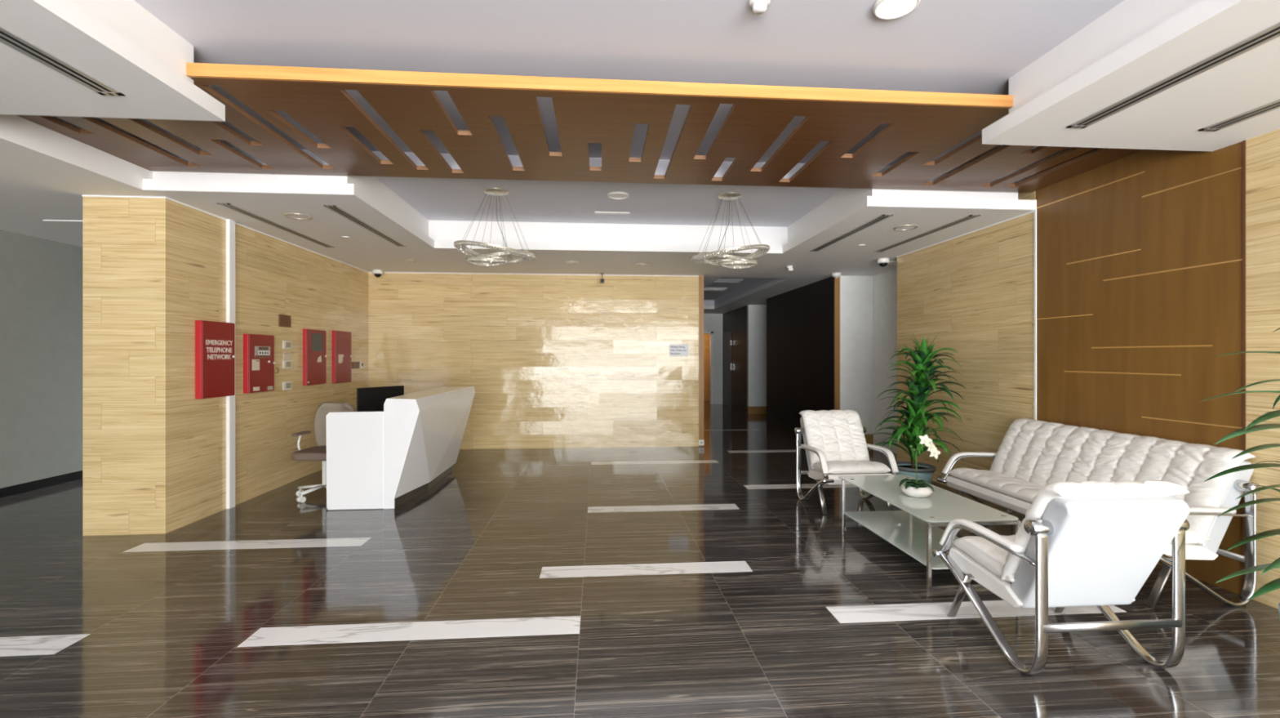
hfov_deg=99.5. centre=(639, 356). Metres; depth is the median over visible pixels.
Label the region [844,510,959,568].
glass shelf
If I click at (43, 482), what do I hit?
baseboard
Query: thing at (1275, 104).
ceiling vent
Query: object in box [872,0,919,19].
recessed light
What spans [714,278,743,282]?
ceiling vent
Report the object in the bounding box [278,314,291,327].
air vent
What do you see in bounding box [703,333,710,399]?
door
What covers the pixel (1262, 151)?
wall
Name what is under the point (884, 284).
wall
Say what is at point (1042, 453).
cushion
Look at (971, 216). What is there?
ceiling vent
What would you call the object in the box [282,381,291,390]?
wall switch
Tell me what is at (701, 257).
ring chandelier
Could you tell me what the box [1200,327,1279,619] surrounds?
plant
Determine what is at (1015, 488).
seat cushion
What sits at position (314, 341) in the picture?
panel
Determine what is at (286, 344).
wall switch
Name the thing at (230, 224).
trim
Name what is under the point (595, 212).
ceiling lamp slot
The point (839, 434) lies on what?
cushion
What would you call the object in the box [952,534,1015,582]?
seat cushion
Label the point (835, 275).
ceiling detector
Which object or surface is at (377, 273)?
dome camera
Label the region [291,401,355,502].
office chair
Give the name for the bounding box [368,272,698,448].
wall
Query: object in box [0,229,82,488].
wall
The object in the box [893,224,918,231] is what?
ceiling speaker
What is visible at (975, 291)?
wall
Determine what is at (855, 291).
wall
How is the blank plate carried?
attached to the wall at (154, 452)
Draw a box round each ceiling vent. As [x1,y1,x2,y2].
[0,26,124,95]
[216,202,334,247]
[323,204,406,246]
[703,287,727,290]
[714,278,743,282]
[809,214,893,251]
[873,214,980,252]
[1066,22,1279,128]
[1197,98,1279,131]
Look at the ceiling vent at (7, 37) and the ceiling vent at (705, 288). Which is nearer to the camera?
the ceiling vent at (7, 37)
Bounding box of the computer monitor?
[356,385,404,411]
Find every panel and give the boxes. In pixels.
[15,62,1144,192]
[243,333,279,393]
[302,328,326,385]
[1035,141,1242,594]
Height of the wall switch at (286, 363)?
0.095 m
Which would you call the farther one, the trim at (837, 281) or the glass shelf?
the trim at (837, 281)
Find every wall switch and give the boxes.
[282,340,291,348]
[282,360,291,368]
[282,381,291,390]
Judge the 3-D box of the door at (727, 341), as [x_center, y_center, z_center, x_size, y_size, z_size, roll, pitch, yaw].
[2.643,0.375,16.414,0.050,2.250,1.080,0,0,-4]
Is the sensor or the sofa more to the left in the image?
the sensor
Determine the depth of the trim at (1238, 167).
3.97 m
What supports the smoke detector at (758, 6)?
attached to the ceiling at (971, 46)
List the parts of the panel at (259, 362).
control plate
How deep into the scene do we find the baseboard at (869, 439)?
9.07 m
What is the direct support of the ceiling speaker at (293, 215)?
attached to the ceiling at (120, 44)
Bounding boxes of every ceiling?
[0,0,1036,313]
[92,0,1124,226]
[703,277,776,305]
[982,0,1279,151]
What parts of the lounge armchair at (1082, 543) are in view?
knob, leg, arm rail, frame, knob, leg, frame, arm rail, knob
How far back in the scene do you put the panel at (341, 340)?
7.63 m
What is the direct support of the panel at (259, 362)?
attached to the wall at (154, 452)
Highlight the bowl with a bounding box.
[901,483,932,497]
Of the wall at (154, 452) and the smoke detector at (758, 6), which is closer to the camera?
the smoke detector at (758, 6)
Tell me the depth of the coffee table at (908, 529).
4.02 m
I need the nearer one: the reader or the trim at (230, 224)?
the trim at (230, 224)
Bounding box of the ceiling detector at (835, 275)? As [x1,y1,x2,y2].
[831,272,840,278]
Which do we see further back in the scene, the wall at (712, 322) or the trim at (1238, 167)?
the wall at (712, 322)
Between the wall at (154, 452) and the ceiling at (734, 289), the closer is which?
the wall at (154, 452)
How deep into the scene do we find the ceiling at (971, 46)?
3.03 m
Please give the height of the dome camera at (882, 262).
0.112 m
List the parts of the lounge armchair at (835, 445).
knob, frame, arm rail, leg, knob, frame, arm rail, leg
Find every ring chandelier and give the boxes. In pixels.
[453,186,537,266]
[690,191,769,268]
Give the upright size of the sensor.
0.074 m
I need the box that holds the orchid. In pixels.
[899,434,940,497]
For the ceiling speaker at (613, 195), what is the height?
0.020 m
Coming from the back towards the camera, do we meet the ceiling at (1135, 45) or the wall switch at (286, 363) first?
the wall switch at (286, 363)
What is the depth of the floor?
3.15 m
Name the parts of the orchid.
flower stem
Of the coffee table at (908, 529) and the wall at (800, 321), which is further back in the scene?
the wall at (800, 321)
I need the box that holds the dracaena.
[865,333,964,484]
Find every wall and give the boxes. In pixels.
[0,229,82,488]
[82,196,368,535]
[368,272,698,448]
[703,313,722,404]
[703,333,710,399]
[722,305,746,413]
[746,304,766,406]
[766,276,834,434]
[840,275,872,433]
[872,268,897,453]
[897,191,1035,515]
[1245,128,1279,608]
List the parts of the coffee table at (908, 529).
leg, foot rail, glass, leg, foot rail, rail, leg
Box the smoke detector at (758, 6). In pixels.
[749,0,770,14]
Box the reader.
[351,361,363,368]
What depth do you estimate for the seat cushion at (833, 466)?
5.16 m
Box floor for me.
[0,400,1279,717]
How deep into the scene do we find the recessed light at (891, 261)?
7.70 m
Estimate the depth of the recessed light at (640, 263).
7.85 m
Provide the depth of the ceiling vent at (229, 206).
5.47 m
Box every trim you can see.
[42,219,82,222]
[81,195,1034,276]
[226,219,235,508]
[698,275,703,446]
[834,276,839,409]
[1034,209,1036,419]
[1036,167,1242,428]
[1242,139,1245,586]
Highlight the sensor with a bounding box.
[786,265,793,271]
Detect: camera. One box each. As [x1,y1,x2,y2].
[372,269,382,276]
[600,272,604,283]
[876,257,889,266]
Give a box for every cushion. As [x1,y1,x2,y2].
[799,409,870,468]
[809,459,890,473]
[948,467,1210,543]
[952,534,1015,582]
[989,417,1256,544]
[1000,479,1190,579]
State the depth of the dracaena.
5.80 m
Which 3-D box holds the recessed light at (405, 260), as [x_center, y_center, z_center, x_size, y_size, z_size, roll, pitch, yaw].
[-3.222,-1.346,7.601,0.180,0.008,0.180,0,0,-4]
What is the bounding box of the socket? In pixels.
[698,439,704,444]
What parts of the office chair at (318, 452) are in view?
seat, arm, arm, backrest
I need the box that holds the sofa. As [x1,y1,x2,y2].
[936,417,1260,608]
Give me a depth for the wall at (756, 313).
14.15 m
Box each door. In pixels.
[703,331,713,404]
[723,330,732,407]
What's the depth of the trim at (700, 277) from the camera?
9.05 m
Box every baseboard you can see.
[0,470,82,497]
[746,405,766,413]
[864,433,873,444]
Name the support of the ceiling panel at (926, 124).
attached to the ceiling at (971, 46)
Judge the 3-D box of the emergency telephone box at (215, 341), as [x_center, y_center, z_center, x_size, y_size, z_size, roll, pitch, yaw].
[-4.021,0.028,5.142,0.077,0.715,0.445,0,0,-4]
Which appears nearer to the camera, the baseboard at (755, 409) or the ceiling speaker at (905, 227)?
the ceiling speaker at (905, 227)
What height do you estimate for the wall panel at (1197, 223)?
3.220 m
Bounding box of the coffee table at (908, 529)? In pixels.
[839,474,1021,589]
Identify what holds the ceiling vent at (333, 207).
in the ceiling at (120, 44)
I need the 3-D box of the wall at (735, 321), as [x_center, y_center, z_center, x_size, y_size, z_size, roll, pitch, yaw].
[2.855,0.075,15.748,0.270,2.850,2.960,0,0,-4]
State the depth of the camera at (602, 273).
8.70 m
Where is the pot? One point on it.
(925, 472)
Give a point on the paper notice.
(675, 349)
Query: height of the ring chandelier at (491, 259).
0.761 m
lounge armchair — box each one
[794,409,898,514]
[932,479,1190,674]
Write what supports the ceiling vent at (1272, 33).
in the ceiling at (1135, 45)
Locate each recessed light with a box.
[403,258,417,262]
[565,260,578,263]
[636,262,648,265]
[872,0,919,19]
[888,260,897,263]
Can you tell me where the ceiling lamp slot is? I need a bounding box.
[594,211,629,214]
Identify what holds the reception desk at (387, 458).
on the floor
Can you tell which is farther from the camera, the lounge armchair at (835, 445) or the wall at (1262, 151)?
the lounge armchair at (835, 445)
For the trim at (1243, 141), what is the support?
attached to the wall at (1262, 151)
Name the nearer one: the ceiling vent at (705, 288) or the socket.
the socket
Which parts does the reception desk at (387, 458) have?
panel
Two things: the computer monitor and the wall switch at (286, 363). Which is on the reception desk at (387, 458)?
the computer monitor
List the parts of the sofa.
knob, leg, arm rail, frame, leg, frame, arm rail, knob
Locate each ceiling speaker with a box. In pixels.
[284,212,311,219]
[607,191,628,199]
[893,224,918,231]
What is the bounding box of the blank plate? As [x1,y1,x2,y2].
[283,351,290,359]
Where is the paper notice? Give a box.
[669,343,688,355]
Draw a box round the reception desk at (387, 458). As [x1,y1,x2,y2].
[325,386,475,509]
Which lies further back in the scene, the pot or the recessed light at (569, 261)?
the recessed light at (569, 261)
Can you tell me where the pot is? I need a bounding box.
[896,463,933,484]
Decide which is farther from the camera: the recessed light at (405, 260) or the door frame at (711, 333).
the door frame at (711, 333)
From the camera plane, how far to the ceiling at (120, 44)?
4.98 m
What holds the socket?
attached to the wall at (550, 361)
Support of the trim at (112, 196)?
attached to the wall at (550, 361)
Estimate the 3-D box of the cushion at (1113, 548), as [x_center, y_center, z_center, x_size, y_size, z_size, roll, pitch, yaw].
[2.166,0.856,2.615,0.629,0.568,0.380,0,0,-4]
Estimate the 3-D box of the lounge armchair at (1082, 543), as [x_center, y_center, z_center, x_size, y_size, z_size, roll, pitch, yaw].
[2.150,1.036,2.824,0.771,0.928,0.848,0,0,-4]
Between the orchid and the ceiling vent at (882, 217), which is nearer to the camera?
the orchid
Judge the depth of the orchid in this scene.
4.10 m
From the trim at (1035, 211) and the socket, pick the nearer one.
the trim at (1035, 211)

